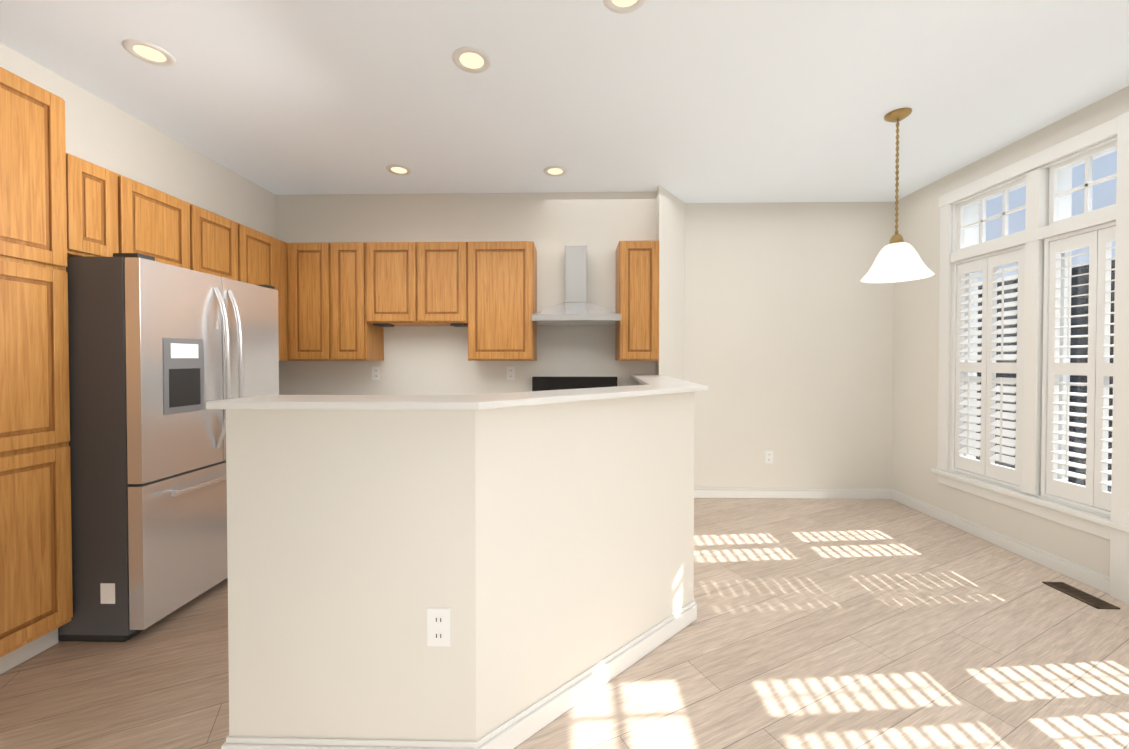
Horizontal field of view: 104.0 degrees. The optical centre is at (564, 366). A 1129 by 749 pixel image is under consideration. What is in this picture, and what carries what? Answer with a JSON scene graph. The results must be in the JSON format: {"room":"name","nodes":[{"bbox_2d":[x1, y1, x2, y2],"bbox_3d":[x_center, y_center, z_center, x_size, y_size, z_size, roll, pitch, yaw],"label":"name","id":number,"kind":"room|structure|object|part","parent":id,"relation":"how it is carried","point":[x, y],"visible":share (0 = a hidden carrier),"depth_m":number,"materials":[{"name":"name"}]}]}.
{"room":"kitchen","nodes":[
{"label":"kitchen","id":0,"kind":"room"},
{"bbox_2d":[0,43,347,394],"bbox_3d":[-2.764,-0.098,0.886,1.728,2.650,5.730,0,1,1],"label":"wall","id":1,"kind":"structure","parent":0,"point":[97,132],"depth_m":2.96,"materials":[{"name":"paint"}]},
{"bbox_2d":[66,153,137,256],"bbox_3d":[-2.339,-0.727,2.081,0.318,0.445,0.295,0,1,1],"label":"upper cabinet","id":2,"kind":"object","parent":1,"relation":"attached to","point":[109,213],"depth_m":2.07,"materials":[{"name":"brown wood"}]},
{"bbox_2d":[138,182,205,272],"bbox_3d":[-2.333,-0.731,2.368,0.318,0.445,0.532,0,1,1],"label":"upper cabinet","id":3,"kind":"object","parent":1,"relation":"attached to","point":[171,229],"depth_m":2.44,"materials":[{"name":"brown wood"}]},
{"bbox_2d":[206,210,241,281],"bbox_3d":[-2.325,-0.736,2.720,0.318,0.445,0.427,0,1,1],"label":"upper cabinet","id":4,"kind":"object","parent":1,"relation":"attached to","point":[223,235],"depth_m":2.81,"materials":[{"name":"brown wood"}]},
{"bbox_2d":[242,225,281,360],"bbox_3d":[-2.316,-0.503,3.121,0.318,0.922,0.368,0,1,1],"label":"upper cabinet","id":5,"kind":"object","parent":1,"relation":"attached to","point":[259,249],"depth_m":3.15,"materials":[{"name":"brown wood"}]},
{"bbox_2d":[278,239,287,360],"bbox_3d":[-2.308,-0.508,3.507,0.318,0.922,0.515,0,1,1],"label":"upper cabinet","id":6,"kind":"object","parent":1,"relation":"attached to","point":[282,246],"depth_m":3.41,"materials":[{"name":"brown wood"}]},
{"bbox_2d":[0,498,1128,748],"bbox_3d":[-0.279,1.255,1.045,6.890,0.060,6.560,0,1,1],"label":"floor","id":7,"kind":"structure","parent":0,"point":[854,624],"depth_m":1.80,"materials":[{"name":"brown wood"}]},
{"bbox_2d":[0,67,72,674],"bbox_3d":[-2.323,0.033,1.690,0.369,2.365,0.457,0,1,1],"label":"pantry cabinet","id":8,"kind":"object","parent":7,"relation":"on","point":[36,602],"visible":1,"depth_m":1.78,"materials":[{"name":"brown wood"}]},
{"bbox_2d":[58,253,278,641],"bbox_3d":[-2.111,0.353,2.373,0.708,1.706,0.901,0,1,1],"label":"refrigerator","id":9,"kind":"object","parent":7,"relation":"on","point":[161,354],"visible":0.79,"depth_m":1.96,"materials":[{"name":"silver metal"}]},
{"bbox_2d":[226,382,693,740],"bbox_3d":[-0.131,0.656,2.532,1.736,1.096,2.416,0,1,1],"label":"wall","id":10,"kind":"structure","parent":7,"relation":"on","point":[541,551],"depth_m":1.34,"materials":[{"name":"paint"}]},
{"bbox_2d":[427,608,450,646],"bbox_3d":[-0.378,0.784,1.327,0.070,0.114,0.007,0,1,1],"label":"outlet","id":11,"kind":"object","parent":10,"relation":"attached to","point":[438,626],"visible":1,"depth_m":1.32,"materials":[{"name":"white plastic"}]},
{"bbox_2d":[206,375,707,409],"bbox_3d":[-0.113,0.096,2.489,1.798,0.022,2.467,0,1,1],"label":"countertop","id":12,"kind":"structure","parent":10,"relation":"on","point":[657,384],"depth_m":1.38,"materials":[{"name":"white stone"}]},
{"bbox_2d":[221,488,1109,748],"bbox_3d":[0.484,1.181,0.977,4.762,0.090,6.060,0,1,1],"label":"baseboard","id":13,"kind":"structure","parent":10,"relation":"attached to","point":[521,727],"depth_m":1.79,"materials":[{"name":"white paint"}]},
{"bbox_2d":[532,376,616,390],"bbox_3d":[0.078,0.640,3.386,0.704,1.105,0.678,0,1,1],"label":"range","id":14,"kind":"object","parent":7,"relation":"on","point":[542,383],"visible":0.04,"depth_m":3.64,"materials":[{"name":"black metal"}]},
{"bbox_2d":[1042,582,1119,608],"bbox_3d":[2.715,1.203,2.328,0.110,0.006,0.260,0,1,1],"label":"floor vent","id":15,"kind":"object","parent":7,"relation":"in","point":[1083,596],"visible":0.96,"depth_m":2.31,"materials":[{"name":"brown metal"}]},
{"bbox_2d":[0,0,1128,202],"bbox_3d":[-0.279,-1.475,1.007,6.890,0.100,6.560,0,1,1],"label":"ceiling","id":16,"kind":"structure","parent":0,"point":[731,101],"depth_m":2.26,"materials":[{"name":"paint"}]},
{"bbox_2d":[122,39,175,66],"bbox_3d":[-1.902,-1.435,2.024,0.180,0.006,0.180,0,1,1],"label":"recessed light","id":17,"kind":"object","parent":16,"relation":"in","point":[148,52],"visible":1,"depth_m":2.02,"materials":[{"name":"white paint"}]},
{"bbox_2d":[386,164,411,174],"bbox_3d":[-1.224,-1.452,3.264,0.180,0.006,0.180,0,1,1],"label":"recessed light","id":18,"kind":"object","parent":16,"relation":"in","point":[398,169],"visible":1,"depth_m":3.25,"materials":[{"name":"white paint"}]},
{"bbox_2d":[452,46,490,72],"bbox_3d":[-0.435,-1.436,2.072,0.180,0.006,0.180,0,1,1],"label":"recessed light","id":19,"kind":"object","parent":16,"relation":"in","point":[471,59],"visible":1,"depth_m":2.06,"materials":[{"name":"white paint"}]},
{"bbox_2d":[543,166,566,176],"bbox_3d":[-0.069,-1.453,3.284,0.180,0.006,0.180,0,1,1],"label":"recessed light","id":20,"kind":"object","parent":16,"relation":"in","point":[555,171],"visible":1,"depth_m":3.28,"materials":[{"name":"white paint"}]},
{"bbox_2d":[603,0,645,13],"bbox_3d":[0.234,-1.431,1.702,0.180,0.006,0.180,0,1,1],"label":"recessed light","id":21,"kind":"object","parent":16,"relation":"in","point":[622,6],"visible":1,"depth_m":1.75,"materials":[{"name":"white paint"}]},
{"bbox_2d":[861,108,933,282],"bbox_3d":[1.907,-0.977,2.531,0.340,0.936,0.340,0,1,1],"label":"pendant light","id":22,"kind":"object","parent":16,"relation":"hanging from","point":[898,259],"visible":1,"depth_m":2.50,"materials":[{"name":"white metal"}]},
{"bbox_2d":[348,189,919,499],"bbox_3d":[-0.214,-0.141,3.975,6.690,2.650,0.560,0,1,1],"label":"wall","id":23,"kind":"structure","parent":0,"point":[798,347],"depth_m":3.94,"materials":[{"name":"paint"}]},
{"bbox_2d":[287,242,338,360],"bbox_3d":[-1.958,-0.509,3.592,0.413,0.922,0.329,0,1,1],"label":"upper cabinet","id":24,"kind":"object","parent":23,"relation":"attached to","point":[313,268],"depth_m":3.43,"materials":[{"name":"brown wood"}]},
{"bbox_2d":[339,242,386,360],"bbox_3d":[-1.679,-0.509,3.586,0.406,0.922,0.329,0,1,1],"label":"upper cabinet","id":25,"kind":"object","parent":23,"relation":"attached to","point":[348,301],"depth_m":3.43,"materials":[{"name":"brown wood"}]},
{"bbox_2d":[372,367,379,379],"bbox_3d":[-1.604,0.057,3.755,0.070,0.114,0.007,0,1,1],"label":"outlet","id":26,"kind":"object","parent":23,"relation":"attached to","point":[375,373],"visible":1,"depth_m":3.75,"materials":[{"name":"white plastic"}]},
{"bbox_2d":[375,242,434,326],"bbox_3d":[-1.307,-0.655,3.575,0.464,0.630,0.329,0,1,1],"label":"upper cabinet","id":27,"kind":"object","parent":23,"relation":"attached to","point":[400,267],"depth_m":3.42,"materials":[{"name":"brown wood"}]},
{"bbox_2d":[427,242,466,326],"bbox_3d":[-0.975,-0.655,3.568,0.455,0.630,0.329,0,1,1],"label":"upper cabinet","id":28,"kind":"object","parent":23,"relation":"attached to","point":[446,261],"depth_m":3.41,"materials":[{"name":"brown wood"}]},
{"bbox_2d":[455,241,536,360],"bbox_3d":[-0.523,-0.509,3.560,0.576,0.922,0.329,0,1,1],"label":"upper cabinet","id":29,"kind":"object","parent":23,"relation":"attached to","point":[502,275],"depth_m":3.40,"materials":[{"name":"brown wood"}]},
{"bbox_2d":[507,367,514,379],"bbox_3d":[-0.454,0.058,3.729,0.070,0.114,0.007,0,1,1],"label":"outlet","id":30,"kind":"object","parent":23,"relation":"attached to","point":[510,373],"visible":1,"depth_m":3.73,"materials":[{"name":"white plastic"}]},
{"bbox_2d":[532,245,620,325],"bbox_3d":[0.090,-0.649,3.460,0.650,0.620,0.497,0,1,1],"label":"range hood","id":31,"kind":"object","parent":23,"relation":"attached to","point":[575,309],"visible":1,"depth_m":3.47,"materials":[{"name":"silver metal"}]},
{"bbox_2d":[615,241,658,360],"bbox_3d":[0.578,-0.509,3.535,0.309,0.922,0.329,0,1,1],"label":"upper cabinet","id":32,"kind":"object","parent":23,"relation":"attached to","point":[637,262],"depth_m":3.38,"materials":[{"name":"brown wood"}]},
{"bbox_2d":[765,451,772,463],"bbox_3d":[1.842,0.815,3.969,0.070,0.114,0.007,0,1,1],"label":"outlet","id":33,"kind":"object","parent":23,"relation":"attached to","point":[768,456],"visible":1,"depth_m":3.97,"materials":[{"name":"white plastic"}]},
{"bbox_2d":[656,185,663,374],"bbox_3d":[0.764,-0.136,3.618,0.002,2.650,0.110,0,1,1],"label":"wall","id":34,"kind":"structure","parent":0,"point":[660,191],"depth_m":3.59,"materials":[{"name":"paint"}]},
{"bbox_2d":[920,86,1128,576],"bbox_3d":[2.961,-0.097,0.759,0.200,2.650,5.730,0,1,1],"label":"wall","id":35,"kind":"structure","parent":0,"point":[1090,551],"depth_m":3.11,"materials":[{"name":"paint"}]},
{"bbox_2d":[931,111,1128,604],"bbox_3d":[2.961,-0.116,2.349,0.230,2.645,2.180,0,1,1],"label":"window","id":36,"kind":"structure","parent":35,"relation":"in","point":[1113,528],"depth_m":2.69,"materials":[{"name":"white paint"}]},
{"bbox_2d":[951,244,1024,489],"bbox_3d":[2.938,0.003,3.057,0.060,1.559,0.532,0,1,1],"label":"blind","id":37,"kind":"object","parent":36,"relation":"attached to","point":[985,466],"visible":0.98,"depth_m":3.04,"materials":[{"name":"white wood"}]},
{"bbox_3d":[2.971,-0.273,2.347,0.090,2.136,1.946,0,1,1],"label":"window sash","id":38,"kind":"part","parent":36,"relation":"part of","materials":[{"name":"white wood"}]},
{"bbox_2d":[1041,221,1115,515],"bbox_3d":[2.925,0.012,2.417,0.064,1.559,0.532,0,1,1],"label":"blind","id":39,"kind":"object","parent":36,"relation":"attached to","point":[1093,494],"visible":0.77,"depth_m":2.48,"materials":[{"name":"white wood"}]},
{"label":"outside","id":40,"kind":"structure","parent":0,"visible":0},
{"bbox_3d":[21.758,4.227,4.517,36.800,0.100,70.000,0,1,1],"label":"ground","id":41,"kind":"structure","parent":40,"visible":0},
{"bbox_2d":[976,260,1114,491],"bbox_3d":[11.388,1.038,3.703,0.500,6.300,24.000,0,1,1],"label":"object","id":42,"kind":"object","parent":41,"relation":"on","point":[1080,320],"depth_m":9.71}
]}

